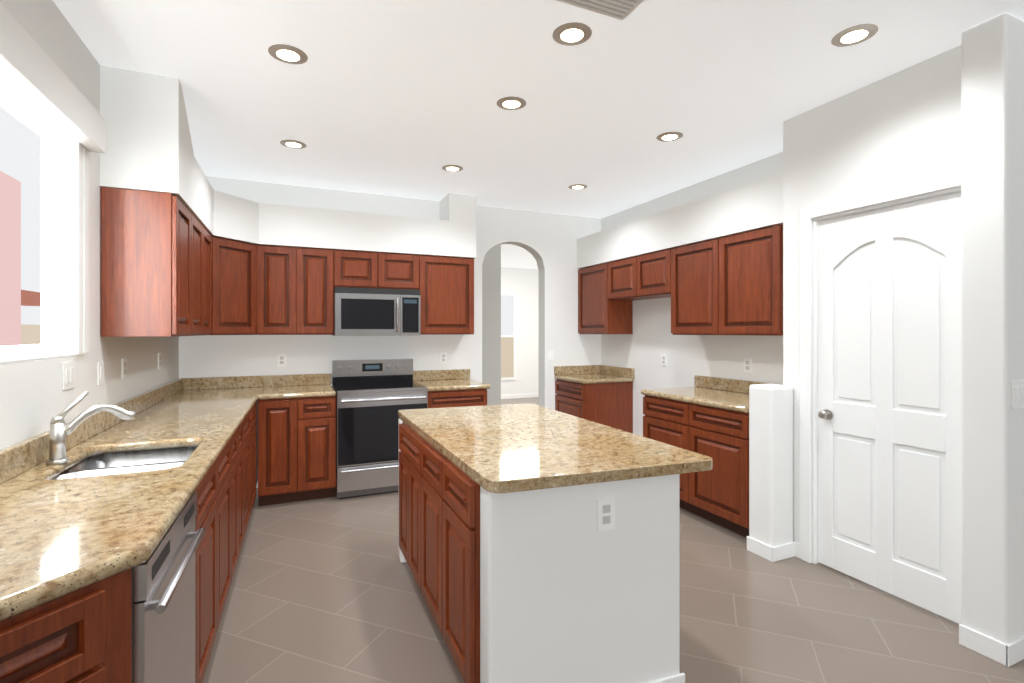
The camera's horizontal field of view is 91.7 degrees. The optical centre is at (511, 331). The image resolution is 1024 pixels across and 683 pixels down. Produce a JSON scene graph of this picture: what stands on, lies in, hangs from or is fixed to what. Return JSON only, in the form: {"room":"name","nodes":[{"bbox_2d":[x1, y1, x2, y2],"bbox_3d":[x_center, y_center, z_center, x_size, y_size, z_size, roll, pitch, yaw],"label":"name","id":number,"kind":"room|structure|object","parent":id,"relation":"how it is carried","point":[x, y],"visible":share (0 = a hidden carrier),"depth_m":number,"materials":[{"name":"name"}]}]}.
{"room":"kitchen","nodes":[
{"label":"kitchen","id":0,"kind":"room"},
{"bbox_2d":[0,0,178,449],"bbox_3d":[-1.316,0.025,0.538,0.160,2.770,8.360,0,0,-24],"label":"wall","id":1,"kind":"structure","parent":0,"point":[35,398],"depth_m":2.32,"materials":[{"name":"white paint"}]},
{"bbox_2d":[0,80,83,363],"bbox_3d":[-1.837,-0.410,1.762,0.135,1.040,1.220,0,0,-24],"label":"window","id":2,"kind":"structure","parent":1,"relation":"in","point":[13,103],"depth_m":2.25,"materials":[{"name":"white"}]},
{"bbox_2d":[0,3,105,353],"bbox_3d":[-1.724,-0.455,1.781,0.083,1.110,1.285,0,0,-24],"label":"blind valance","id":3,"kind":"object","parent":2,"relation":"attached to","point":[34,75],"visible":1,"depth_m":2.00,"materials":[{"name":"white fabric"}]},
{"bbox_2d":[62,361,74,389],"bbox_3d":[-1.938,0.190,2.176,0.008,0.116,0.115,0,0,-24],"label":"electrical outlet plate","id":4,"kind":"object","parent":1,"relation":"attached to","point":[68,368],"depth_m":2.16,"materials":[{"name":"white plastic"}]},
{"bbox_2d":[97,361,103,384],"bbox_3d":[-2.094,0.210,2.534,0.008,0.116,0.072,0,0,-24],"label":"electrical outlet plate","id":5,"kind":"object","parent":1,"relation":"attached to","point":[100,365],"depth_m":2.52,"materials":[{"name":"white plastic"}]},
{"bbox_2d":[122,358,126,378],"bbox_3d":[-2.248,0.210,2.881,0.007,0.116,0.072,0,0,-24],"label":"electrical outlet plate","id":6,"kind":"object","parent":1,"relation":"attached to","point":[124,360],"depth_m":2.87,"materials":[{"name":"white plastic"}]},
{"bbox_2d":[101,187,196,336],"bbox_3d":[-2.044,-0.357,2.818,0.325,0.765,0.481,0,0,-24],"label":"upper cabinet","id":7,"kind":"object","parent":1,"relation":"attached to","point":[171,266],"depth_m":2.61,"materials":[{"name":"brown wood"}]},
{"bbox_2d":[158,353,160,368],"bbox_3d":[-2.576,0.210,3.633,0.007,0.116,0.072,0,0,-24],"label":"electrical outlet plate","id":8,"kind":"object","parent":1,"relation":"attached to","point":[159,354],"depth_m":3.62,"materials":[{"name":"white plastic"}]},
{"bbox_2d":[197,221,204,335],"bbox_3d":[-2.201,-0.357,3.178,0.325,0.765,0.541,0,0,-24],"label":"upper cabinet","id":9,"kind":"object","parent":1,"relation":"attached to","point":[200,229],"depth_m":3.38,"materials":[{"name":"brown wood"}]},
{"bbox_2d":[205,230,220,334],"bbox_3d":[-2.350,-0.357,3.569,0.366,0.765,0.531,0,0,-24],"label":"upper cabinet","id":10,"kind":"object","parent":1,"relation":"attached to","point":[212,244],"depth_m":3.82,"materials":[{"name":"brown wood"}]},
{"bbox_2d":[179,176,600,487],"bbox_3d":[-0.849,0.025,5.216,4.440,2.770,0.160,0,0,-24],"label":"wall","id":11,"kind":"structure","parent":0,"point":[548,241],"depth_m":5.13,"materials":[{"name":"white paint"}]},
{"bbox_2d":[221,238,264,334],"bbox_3d":[-2.408,-0.357,4.080,0.668,0.765,0.668,0,0,-24],"label":"upper cabinet","id":12,"kind":"object","parent":11,"relation":"attached to","point":[242,264],"depth_m":4.07,"materials":[{"name":"brown wood"}]},
{"bbox_2d":[277,354,285,366],"bbox_3d":[-2.117,0.260,4.571,0.072,0.116,0.007,0,0,-24],"label":"electrical outlet plate","id":13,"kind":"object","parent":11,"relation":"attached to","point":[281,358],"depth_m":4.57,"materials":[{"name":"white plastic"}]},
{"bbox_2d":[265,245,304,334],"bbox_3d":[-2.070,-0.357,4.393,0.417,0.765,0.366,0,0,-24],"label":"upper cabinet","id":14,"kind":"object","parent":11,"relation":"attached to","point":[284,266],"depth_m":4.29,"materials":[{"name":"brown wood"}]},
{"bbox_2d":[305,248,336,334],"bbox_3d":[-1.827,-0.357,4.521,0.368,0.765,0.325,0,0,-24],"label":"upper cabinet","id":15,"kind":"object","parent":11,"relation":"attached to","point":[320,264],"depth_m":4.40,"materials":[{"name":"brown wood"}]},
{"bbox_2d":[337,250,384,288],"bbox_3d":[-1.455,-0.572,4.684,0.444,0.335,0.325,0,0,-24],"label":"upper cabinet","id":16,"kind":"object","parent":11,"relation":"attached to","point":[355,269],"depth_m":4.54,"materials":[{"name":"brown wood"}]},
{"bbox_2d":[332,287,419,335],"bbox_3d":[-1.281,-0.181,4.690,0.760,0.432,0.451,0,0,-24],"label":"microwave","id":17,"kind":"object","parent":16,"relation":"attached to","point":[373,312],"visible":0.98,"depth_m":4.51,"materials":[{"name":"silver metal"}]},
{"bbox_2d":[385,253,420,290],"bbox_3d":[-1.156,-0.572,4.814,0.444,0.335,0.325,0,0,-24],"label":"upper cabinet","id":18,"kind":"object","parent":11,"relation":"attached to","point":[402,271],"depth_m":4.70,"materials":[{"name":"brown wood"}]},
{"bbox_2d":[413,369,470,380],"bbox_3d":[-0.730,0.445,5.160,0.615,0.102,0.032,0,0,-24],"label":"backsplash","id":19,"kind":"structure","parent":11,"relation":"attached to","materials":[{"name":"stone"}]},
{"bbox_2d":[440,352,446,363],"bbox_3d":[-0.715,0.270,5.183,0.072,0.116,0.007,0,0,-24],"label":"electrical outlet plate","id":20,"kind":"object","parent":11,"relation":"attached to","point":[443,355],"depth_m":5.18,"materials":[{"name":"white plastic"}]},
{"bbox_2d":[420,255,473,334],"bbox_3d":[-0.696,-0.357,5.015,0.560,0.765,0.325,0,0,-24],"label":"upper cabinet","id":21,"kind":"object","parent":11,"relation":"attached to","point":[447,283],"depth_m":4.87,"materials":[{"name":"brown wood"}]},
{"bbox_2d":[548,350,553,360],"bbox_3d":[0.449,0.270,5.691,0.072,0.116,0.009,0,0,-24],"label":"electrical outlet plate","id":22,"kind":"object","parent":11,"relation":"attached to","point":[550,353],"depth_m":5.69,"materials":[{"name":"white plastic"}]},
{"bbox_2d":[554,365,633,377],"bbox_3d":[0.903,0.445,5.541,0.642,0.102,0.642,0,0,-24],"label":"backsplash","id":23,"kind":"structure","parent":11,"relation":"attached to","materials":[{"name":"stone"}]},
{"bbox_2d":[100,65,782,268],"bbox_3d":[-0.330,-1.052,3.828,4.280,0.616,2.800,0,0,-24],"label":"soffit","id":24,"kind":"structure","parent":0,"point":[149,146],"depth_m":3.94,"materials":[{"name":"white paint"}]},
{"bbox_2d":[482,244,501,404],"bbox_3d":[-0.587,0.025,6.401,0.910,2.770,0.120,0,0,-24],"label":"wall","id":25,"kind":"structure","parent":0,"point":[491,266],"depth_m":6.48,"materials":[{"name":"white paint"}]},
{"bbox_2d":[502,268,538,394],"bbox_3d":[-0.837,0.025,10.220,3.510,2.770,0.120,0,0,-24],"label":"wall","id":26,"kind":"structure","parent":0,"point":[521,283],"depth_m":10.65,"materials":[{"name":"white paint"}]},
{"bbox_2d":[501,293,515,379],"bbox_3d":[-0.105,0.095,10.457,0.400,1.830,0.028,0,0,-24],"label":"window","id":27,"kind":"structure","parent":26,"relation":"in","point":[508,336],"depth_m":10.47,"materials":[{"name":"white glass"}]},
{"bbox_2d":[501,393,538,398],"bbox_3d":[-0.819,1.365,10.155,3.550,0.090,0.012,0,0,-24],"label":"baseboard","id":28,"kind":"structure","parent":26,"relation":"attached to","point":[511,396],"depth_m":10.58,"materials":[{"name":"white wood"}]},
{"bbox_2d":[53,0,1023,268],"bbox_3d":[0.819,-1.400,4.221,7.300,0.080,13.400,0,0,-24],"label":"ceiling","id":29,"kind":"structure","parent":0,"point":[399,98],"depth_m":2.70,"materials":[{"name":"white paint"}]},
{"bbox_2d":[268,44,307,63],"bbox_3d":[-1.096,-1.355,2.435,0.179,0.006,0.179,0,0,-30],"label":"recessed light","id":30,"kind":"object","parent":29,"relation":"in","point":[289,53],"depth_m":2.42,"materials":[{"name":"beige"}]},
{"bbox_2d":[280,140,306,148],"bbox_3d":[-1.583,-1.355,3.597,0.179,0.006,0.179,0,0,-33],"label":"recessed light","id":31,"kind":"object","parent":29,"relation":"in","point":[292,143],"depth_m":3.59,"materials":[{"name":"beige"}]},
{"bbox_2d":[442,165,462,171],"bbox_3d":[-0.494,-1.355,4.128,0.179,0.006,0.179,0,0,42],"label":"recessed light","id":32,"kind":"object","parent":29,"relation":"in","point":[451,168],"depth_m":4.12,"materials":[{"name":"beige"}]},
{"bbox_2d":[496,96,525,109],"bbox_3d":[-0.004,-1.355,2.956,0.179,0.006,0.179,0,0,-30],"label":"recessed light","id":33,"kind":"object","parent":29,"relation":"in","point":[511,102],"depth_m":2.95,"materials":[{"name":"beige"}]},
{"bbox_2d":[552,22,591,45],"bbox_3d":[0.274,-1.355,2.270,0.179,0.006,0.179,0,0,42],"label":"recessed light","id":34,"kind":"object","parent":29,"relation":"in","point":[571,33],"depth_m":2.26,"materials":[{"name":"beige"}]},
{"bbox_2d":[568,184,587,189],"bbox_3d":[0.617,-1.355,4.657,0.179,0.006,0.179,0,0,-30],"label":"recessed light","id":35,"kind":"object","parent":29,"relation":"in","point":[576,186],"depth_m":4.64,"materials":[{"name":"beige"}]},
{"bbox_2d":[556,0,643,20],"bbox_3d":[0.354,-1.351,1.988,0.360,0.015,0.200,0,0,-24],"label":"ceiling vent","id":36,"kind":"object","parent":29,"relation":"in","point":[622,10],"visible":0.97,"depth_m":2.05,"materials":[{"name":"white metal"}]},
{"bbox_2d":[656,132,682,141],"bbox_3d":[1.097,-1.355,3.459,0.179,0.006,0.179,0,0,42],"label":"recessed light","id":37,"kind":"object","parent":29,"relation":"in","point":[668,136],"depth_m":3.44,"materials":[{"name":"beige"}]},
{"bbox_2d":[831,24,878,46],"bbox_3d":[1.569,-1.355,2.279,0.179,0.006,0.179,0,0,-30],"label":"recessed light","id":38,"kind":"object","parent":29,"relation":"in","point":[855,33],"depth_m":2.27,"materials":[{"name":"beige"}]},
{"bbox_2d":[203,397,1023,682],"bbox_3d":[0.819,1.450,4.221,7.300,0.080,13.400,0,0,-24],"label":"floor","id":39,"kind":"structure","parent":0,"point":[324,590],"depth_m":2.45,"materials":[{"name":"tile"}]},
{"bbox_2d":[0,375,267,682],"bbox_3d":[-1.699,0.823,2.448,0.660,1.173,4.229,0,0,-24],"label":"base cabinet","id":40,"kind":"object","parent":39,"relation":"on","point":[94,499],"depth_m":1.62,"materials":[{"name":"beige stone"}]},
{"bbox_2d":[45,391,136,464],"bbox_3d":[-1.670,0.365,1.983,0.245,0.261,0.199,0,0,-24],"label":"faucet","id":41,"kind":"object","parent":40,"relation":"on","point":[55,441],"depth_m":1.91,"materials":[{"name":"silver metal"}]},
{"bbox_2d":[132,490,204,682],"bbox_3d":[-1.211,0.975,1.342,0.584,0.861,0.608,0,0,-24],"label":"dishwasher","id":42,"kind":"object","parent":40,"relation":"in","point":[164,613],"visible":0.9,"depth_m":1.36,"materials":[{"name":"silver metal"}]},
{"bbox_2d":[264,373,335,504],"bbox_3d":[-1.853,0.902,4.329,0.565,1.014,0.655,0,0,-24],"label":"base cabinet","id":43,"kind":"object","parent":39,"relation":"on","point":[300,409],"depth_m":4.09,"materials":[{"name":"brown wood"}]},
{"bbox_2d":[332,359,427,498],"bbox_3d":[-1.225,0.840,4.563,0.762,1.140,0.729,0,0,-24],"label":"range","id":44,"kind":"object","parent":39,"relation":"on","point":[373,396],"visible":0.88,"depth_m":4.27,"materials":[{"name":"silver metal"}]},
{"bbox_2d":[413,369,490,407],"bbox_3d":[-0.607,0.902,4.881,0.615,1.016,0.642,0,0,-24],"label":"base cabinet","id":45,"kind":"object","parent":39,"relation":"on","point":[454,388],"visible":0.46,"depth_m":4.68,"materials":[{"name":"brown wood"}]},
{"bbox_2d":[413,378,490,391],"bbox_3d":[-0.607,0.517,4.881,0.615,0.042,0.642,0,0,-24],"label":"countertop","id":46,"kind":"structure","parent":45,"relation":"on","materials":[{"name":"stone"}]},
{"bbox_2d":[399,419,684,682],"bbox_3d":[-0.033,0.975,2.521,0.805,0.870,1.670,0,0,-24],"label":"kitchen island","id":47,"kind":"object","parent":39,"relation":"on","point":[539,544],"depth_m":1.82,"materials":[{"name":"white paint"}]},
{"bbox_2d":[398,403,712,502],"bbox_3d":[0.036,0.517,2.553,0.922,0.042,1.732,0,0,-24],"label":"island countertop","id":48,"kind":"structure","parent":47,"relation":"on","point":[516,451],"depth_m":2.08,"materials":[{"name":"beige stone"}]},
{"bbox_2d":[596,496,615,531],"bbox_3d":[0.343,0.665,1.815,0.072,0.116,0.011,0,0,-24],"label":"outlet","id":49,"kind":"object","parent":47,"relation":"attached to","point":[605,505],"depth_m":1.81,"materials":[{"name":"white plastic"}]},
{"bbox_2d":[554,365,633,432],"bbox_3d":[0.903,0.902,5.541,0.642,1.016,0.642,0,0,-24],"label":"base cabinet","id":50,"kind":"object","parent":39,"relation":"on","point":[601,394],"visible":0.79,"depth_m":5.34,"materials":[{"name":"brown wood"}]},
{"bbox_2d":[554,373,633,383],"bbox_3d":[0.903,0.517,5.541,0.642,0.042,0.642,0,0,-24],"label":"countertop","id":51,"kind":"structure","parent":50,"relation":"on","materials":[{"name":"stone"}]},
{"bbox_2d":[641,375,782,537],"bbox_3d":[1.617,0.902,3.908,0.642,1.016,1.102,0,0,-24],"label":"base cabinet","id":52,"kind":"object","parent":39,"relation":"on","point":[708,416],"visible":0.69,"depth_m":3.65,"materials":[{"name":"brown wood"}]},
{"bbox_2d":[641,386,782,412],"bbox_3d":[1.617,0.517,3.908,0.642,0.042,1.102,0,0,-24],"label":"countertop","id":53,"kind":"structure","parent":52,"relation":"on","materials":[{"name":"stone"}]},
{"bbox_2d":[601,152,782,435],"bbox_3d":[1.728,0.025,4.662,0.160,2.770,2.920,0,0,-24],"label":"wall","id":54,"kind":"structure","parent":0,"point":[646,344],"depth_m":4.75,"materials":[{"name":"white paint"}]},
{"bbox_2d":[578,263,632,333],"bbox_3d":[1.042,-0.357,5.620,0.325,0.765,0.609,0,0,-24],"label":"upper cabinet","id":55,"kind":"object","parent":54,"relation":"attached to","point":[596,315],"depth_m":5.42,"materials":[{"name":"brown wood"}]},
{"bbox_2d":[609,258,645,302],"bbox_3d":[1.272,-0.539,5.093,0.325,0.400,0.540,0,0,-24],"label":"upper cabinet","id":56,"kind":"object","parent":54,"relation":"attached to","point":[618,270],"depth_m":5.12,"materials":[{"name":"brown wood"}]},
{"bbox_2d":[629,249,668,298],"bbox_3d":[1.441,-0.539,4.706,0.325,0.400,0.541,0,0,-24],"label":"upper cabinet","id":57,"kind":"object","parent":54,"relation":"attached to","point":[648,273],"depth_m":4.67,"materials":[{"name":"brown wood"}]},
{"bbox_2d":[661,354,666,365],"bbox_3d":[1.511,0.280,4.949,0.007,0.116,0.072,0,0,-24],"label":"electrical outlet plate","id":58,"kind":"object","parent":54,"relation":"attached to","point":[663,356],"depth_m":4.94,"materials":[{"name":"white plastic"}]},
{"bbox_2d":[669,241,708,334],"bbox_3d":[1.669,-0.357,4.183,0.325,0.765,0.600,0,0,-24],"label":"upper cabinet","id":59,"kind":"object","parent":54,"relation":"attached to","point":[688,264],"depth_m":4.18,"materials":[{"name":"brown wood"}]},
{"bbox_2d":[694,375,782,401],"bbox_3d":[1.896,0.445,4.030,0.032,0.102,1.102,0,0,-24],"label":"backsplash","id":60,"kind":"structure","parent":54,"relation":"attached to","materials":[{"name":"stone"}]},
{"bbox_2d":[709,224,782,335],"bbox_3d":[1.862,-0.357,3.741,0.325,0.765,0.600,0,0,-24],"label":"upper cabinet","id":61,"kind":"object","parent":54,"relation":"attached to","point":[746,269],"depth_m":3.65,"materials":[{"name":"brown wood"}]},
{"bbox_2d":[744,358,751,372],"bbox_3d":[1.911,0.270,4.033,0.007,0.116,0.072,0,0,-24],"label":"electrical outlet plate","id":62,"kind":"object","parent":54,"relation":"attached to","point":[747,361],"depth_m":4.02,"materials":[{"name":"white plastic"}]},
{"bbox_2d":[749,384,792,546],"bbox_3d":[1.655,0.875,3.178,0.198,1.070,0.180,0,0,-24],"label":"pony wall","id":63,"kind":"structure","parent":0,"point":[771,465],"depth_m":3.11,"materials":[{"name":"white paint"}]},
{"bbox_2d":[783,45,961,542],"bbox_3d":[2.170,0.025,2.852,0.480,2.770,0.990,0,0,-24],"label":"wall","id":64,"kind":"structure","parent":0,"point":[902,127],"depth_m":2.77,"materials":[{"name":"white paint"}]},
{"bbox_2d":[800,171,961,563],"bbox_3d":[2.021,0.325,2.720,0.138,2.170,0.863,0,0,-24],"label":"door frame","id":65,"kind":"structure","parent":64,"relation":"attached to","point":[808,388],"depth_m":3.03,"materials":[{"name":"white wood"}]},
{"bbox_2d":[818,192,961,623],"bbox_3d":[1.993,0.364,2.677,0.096,2.067,0.738,0,0,-24],"label":"pantry door","id":66,"kind":"structure","parent":64,"relation":"in","point":[890,400],"depth_m":2.65,"materials":[{"name":"white wood"}]},
{"bbox_2d":[962,13,1023,643],"bbox_3d":[3.587,0.025,2.844,3.330,2.770,0.160,0,0,-24],"label":"wall","id":67,"kind":"structure","parent":0,"point":[992,321],"depth_m":2.15,"materials":[{"name":"white paint"}]},
{"bbox_2d":[1001,636,1023,666],"bbox_3d":[3.615,1.365,2.762,3.342,0.090,0.012,0,0,-24],"label":"baseboard","id":68,"kind":"structure","parent":67,"relation":"attached to","point":[1010,654],"depth_m":2.11,"materials":[{"name":"white wood"}]},
{"bbox_2d":[1011,381,1023,408],"bbox_3d":[2.177,0.270,2.135,0.115,0.116,0.009,0,0,-24],"label":"light switch","id":69,"kind":"object","parent":67,"relation":"attached to","point":[1017,387],"depth_m":2.13,"materials":[{"name":"white plastic"}]},
{"label":"outside","id":70,"kind":"structure","parent":0,"visible":0},
{"bbox_2d":[0,106,40,324],"bbox_3d":[-6.230,-2.090,3.869,0.100,11.000,22.000,0,0,-24],"label":"sky","id":71,"kind":"structure","parent":70,"point":[20,151],"depth_m":8.34,"materials":[{"name":"white"}]},
{"bbox_2d":[21,324,40,344],"bbox_3d":[-5.418,1.150,3.133,0.200,2.520,18.000,0,0,-24],"label":"fence","id":72,"kind":"object","parent":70,"point":[30,334],"depth_m":7.41,"materials":[{"name":"beige"}]},
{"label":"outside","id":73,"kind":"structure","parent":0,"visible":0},
{"bbox_2d":[0,171,20,345],"bbox_3d":[-4.702,0.485,4.493,0.200,3.850,0.520,0,0,-24],"label":"house","id":74,"kind":"structure","parent":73,"point":[10,260],"depth_m":4.60,"materials":[{"name":"pink"}]},
{"bbox_2d":[21,290,40,305],"bbox_3d":[-6.043,-0.465,5.315,0.200,0.190,3.900,0,0,-24],"label":"house roof","id":75,"kind":"structure","parent":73,"point":[30,298],"depth_m":6.82,"materials":[{"name":"red tile"}]}
]}

